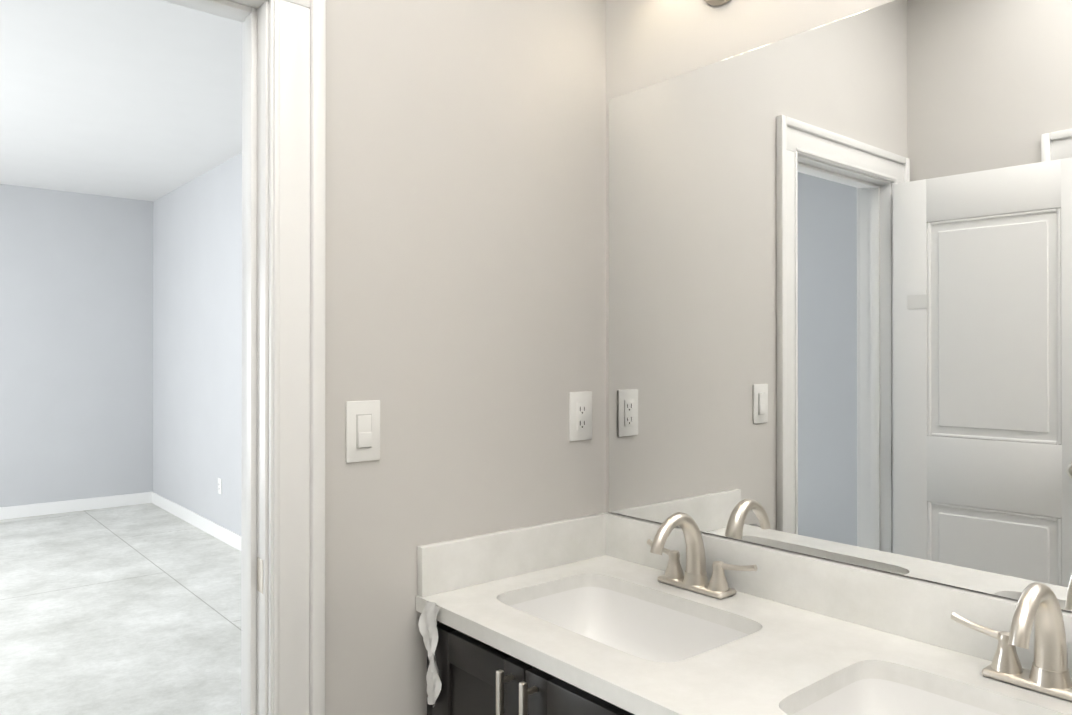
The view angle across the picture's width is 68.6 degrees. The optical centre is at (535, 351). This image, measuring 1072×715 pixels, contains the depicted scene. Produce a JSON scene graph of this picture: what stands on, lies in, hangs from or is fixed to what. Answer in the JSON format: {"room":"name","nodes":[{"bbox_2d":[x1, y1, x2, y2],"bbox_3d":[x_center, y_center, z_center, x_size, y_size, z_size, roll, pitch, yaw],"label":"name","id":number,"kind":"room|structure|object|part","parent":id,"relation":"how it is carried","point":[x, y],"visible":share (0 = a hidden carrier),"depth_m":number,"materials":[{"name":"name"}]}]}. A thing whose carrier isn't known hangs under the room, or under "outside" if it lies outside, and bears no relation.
{"room":"bathroom","nodes":[
{"label":"bathroom","id":0,"kind":"room"},
{"bbox_2d":[0,184,152,506],"bbox_3d":[-5.263,0.003,6.112,4.445,2.840,0.120,0,0,-40],"label":"wall","id":1,"kind":"structure","parent":0,"point":[76,345],"depth_m":7.00,"materials":[{"name":"paint"}]},
{"bbox_2d":[0,492,151,519],"bbox_3d":[-5.220,1.370,6.055,4.205,0.105,0.014,0,0,-40],"label":"baseboard","id":2,"kind":"structure","parent":1,"relation":"attached to","point":[30,510],"depth_m":6.98,"materials":[{"name":"white wood"}]},
{"bbox_2d":[0,503,240,714],"bbox_3d":[-2.299,1.458,2.484,4.800,0.100,10.500,0,0,-40],"label":"floor","id":3,"kind":"structure","parent":0,"point":[129,610],"depth_m":4.19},
{"bbox_2d":[416,604,651,714],"bbox_3d":[0.422,0.964,1.202,0.574,0.878,1.459,0,0,-40],"label":"bathroom vanity","id":4,"kind":"object","parent":3,"relation":"on","point":[479,675],"depth_m":1.38,"materials":[{"name":"black"}]},
{"bbox_2d":[418,600,441,706],"bbox_3d":[-0.208,0.593,1.540,0.016,0.200,0.069,0,0,-40],"label":"cloth","id":5,"kind":"object","parent":4,"relation":"hanging from","point":[427,624],"visible":0.92,"depth_m":1.54,"materials":[{"name":"white fabric"}]},
{"bbox_3d":[-0.106,0.906,1.455,0.020,0.727,0.290,0,0,-40],"label":"door","id":6,"kind":"part","parent":4,"relation":"part of","materials":[{"name":"black wood"}]},
{"bbox_3d":[-0.053,0.614,1.351,0.034,0.135,0.011,0,0,-40],"label":"handle","id":7,"kind":"part","parent":4,"relation":"part of","materials":[{"name":"silver metal"}]},
{"bbox_3d":[-0.012,0.614,1.302,0.034,0.135,0.011,0,0,-40],"label":"handle","id":8,"kind":"part","parent":4,"relation":"part of","materials":[{"name":"silver metal"}]},
{"bbox_3d":[0.083,0.905,1.230,0.020,0.727,0.292,0,0,-40],"label":"door","id":9,"kind":"part","parent":4,"relation":"part of","materials":[{"name":"black wood"}]},
{"bbox_2d":[416,556,1071,714],"bbox_3d":[0.433,0.510,1.213,0.545,0.030,1.459,0,0,-40],"label":"countertop","id":10,"kind":"structure","parent":4,"relation":"on","point":[779,659],"depth_m":1.29,"materials":[{"name":"white stone"}]},
{"bbox_2d":[520,580,735,655],"bbox_3d":[0.165,0.596,1.504,0.300,0.162,0.470,0,0,-40],"label":"sink","id":11,"kind":"object","parent":10,"relation":"in","point":[651,625],"depth_m":1.68,"materials":[{"name":"white ceramic"}]},
{"bbox_2d":[640,512,759,599],"bbox_3d":[0.294,0.414,1.613,0.164,0.165,0.283,0,0,-40],"label":"faucet","id":12,"kind":"object","parent":10,"relation":"on","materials":[{"name":"silver metal"}]},
{"bbox_2d":[808,672,1011,714],"bbox_3d":[0.582,0.594,1.006,0.300,0.162,0.470,0,0,-40],"label":"sink","id":13,"kind":"object","parent":10,"relation":"in","point":[880,694],"depth_m":1.23,"materials":[{"name":"white ceramic"}]},
{"bbox_2d":[944,582,1071,703],"bbox_3d":[0.711,0.412,1.115,0.164,0.165,0.283,0,0,-40],"label":"faucet","id":14,"kind":"object","parent":10,"relation":"on","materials":[{"name":"silver metal"}]},
{"bbox_2d":[0,0,241,201],"bbox_3d":[-2.299,-1.482,2.496,4.800,0.100,10.500,0,0,-40],"label":"ceiling","id":15,"kind":"structure","parent":0,"point":[136,99],"depth_m":4.38,"materials":[{"name":"paint"}]},
{"bbox_2d":[153,153,241,534],"bbox_3d":[-1.480,-0.002,4.962,0.120,2.840,6.500,0,0,-40],"label":"wall","id":16,"kind":"structure","parent":0,"point":[197,337],"depth_m":6.33,"materials":[{"name":"paint"}]},
{"bbox_2d":[152,492,240,550],"bbox_3d":[-1.527,1.365,4.909,0.014,0.105,6.486,0,0,-40],"label":"baseboard","id":17,"kind":"structure","parent":16,"relation":"attached to","point":[222,533],"depth_m":6.29,"materials":[{"name":"white wood"}]},
{"bbox_2d":[218,478,221,493],"bbox_3d":[-2.396,1.022,5.952,0.008,0.117,0.072,0,0,-40],"label":"outlet","id":18,"kind":"object","parent":16,"relation":"attached to","point":[219,486],"visible":1,"depth_m":5.94,"materials":[{"name":"white plastic"}]},
{"bbox_2d":[257,557,262,593],"bbox_3d":[-0.497,0.404,1.417,0.002,0.060,0.028,0,0,-40],"label":"strike plate","id":19,"kind":"object","parent":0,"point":[259,575],"visible":1,"depth_m":1.41,"materials":[{"name":"silver metal"}]},
{"bbox_2d":[325,0,605,714],"bbox_3d":[0.110,-0.014,1.937,1.566,2.840,0.060,0,0,-40],"label":"wall","id":20,"kind":"structure","parent":0,"point":[465,242],"depth_m":1.65,"materials":[{"name":"paint"}]},
{"bbox_2d":[161,0,325,714],"bbox_3d":[-0.759,0.336,1.232,0.849,2.135,0.144,0,0,-40],"label":"door frame","id":21,"kind":"structure","parent":20,"relation":"attached to","point":[296,459],"depth_m":1.43,"materials":[{"name":"white wood"}]},
{"bbox_2d":[346,400,379,462],"bbox_3d":[-0.332,0.154,1.519,0.072,0.117,0.012,0,0,-40],"label":"bathroom light switch","id":22,"kind":"object","parent":20,"relation":"attached to","point":[362,430],"visible":1,"depth_m":1.51,"materials":[{"name":"white plastic"}]},
{"bbox_2d":[416,512,607,595],"bbox_3d":[-0.035,0.448,1.760,0.522,0.100,0.020,0,0,-40],"label":"backsplash","id":23,"kind":"structure","parent":20,"relation":"attached to","point":[444,566],"depth_m":1.73,"materials":[{"name":"white stone"}]},
{"bbox_2d":[569,391,591,440],"bbox_3d":[0.109,0.156,1.891,0.072,0.117,0.008,0,0,-40],"label":"outlet","id":24,"kind":"object","parent":20,"relation":"attached to","point":[580,415],"visible":1,"depth_m":1.89,"materials":[{"name":"white plastic"}]},
{"bbox_2d":[608,513,995,655],"bbox_3d":[0.635,0.446,1.382,0.020,0.100,1.459,0,0,-40],"label":"backsplash","id":25,"kind":"structure","parent":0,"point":[905,606],"depth_m":1.44,"materials":[{"name":"white stone"}]},
{"bbox_2d":[606,0,1071,612],"bbox_3d":[1.182,-0.018,0.840,0.120,2.840,3.000,0,0,-40],"label":"wall","id":26,"kind":"structure","parent":0,"point":[650,42],"depth_m":1.76,"materials":[{"name":"paint"}]},
{"bbox_2d":[704,0,729,5],"bbox_3d":[0.339,-0.889,1.630,0.162,0.294,0.390,0,0,-40],"label":"sconce","id":27,"kind":"object","parent":26,"relation":"attached to","point":[716,2],"visible":1,"depth_m":1.69,"materials":[{"name":"beige metal"}]},
{"bbox_2d":[609,0,1071,610],"bbox_3d":[0.642,-0.115,1.387,0.005,1.015,1.436,0,0,-40],"label":"mirror","id":28,"kind":"object","parent":26,"relation":"attached to","point":[839,290],"visible":1,"depth_m":1.44,"materials":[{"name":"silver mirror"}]}
]}

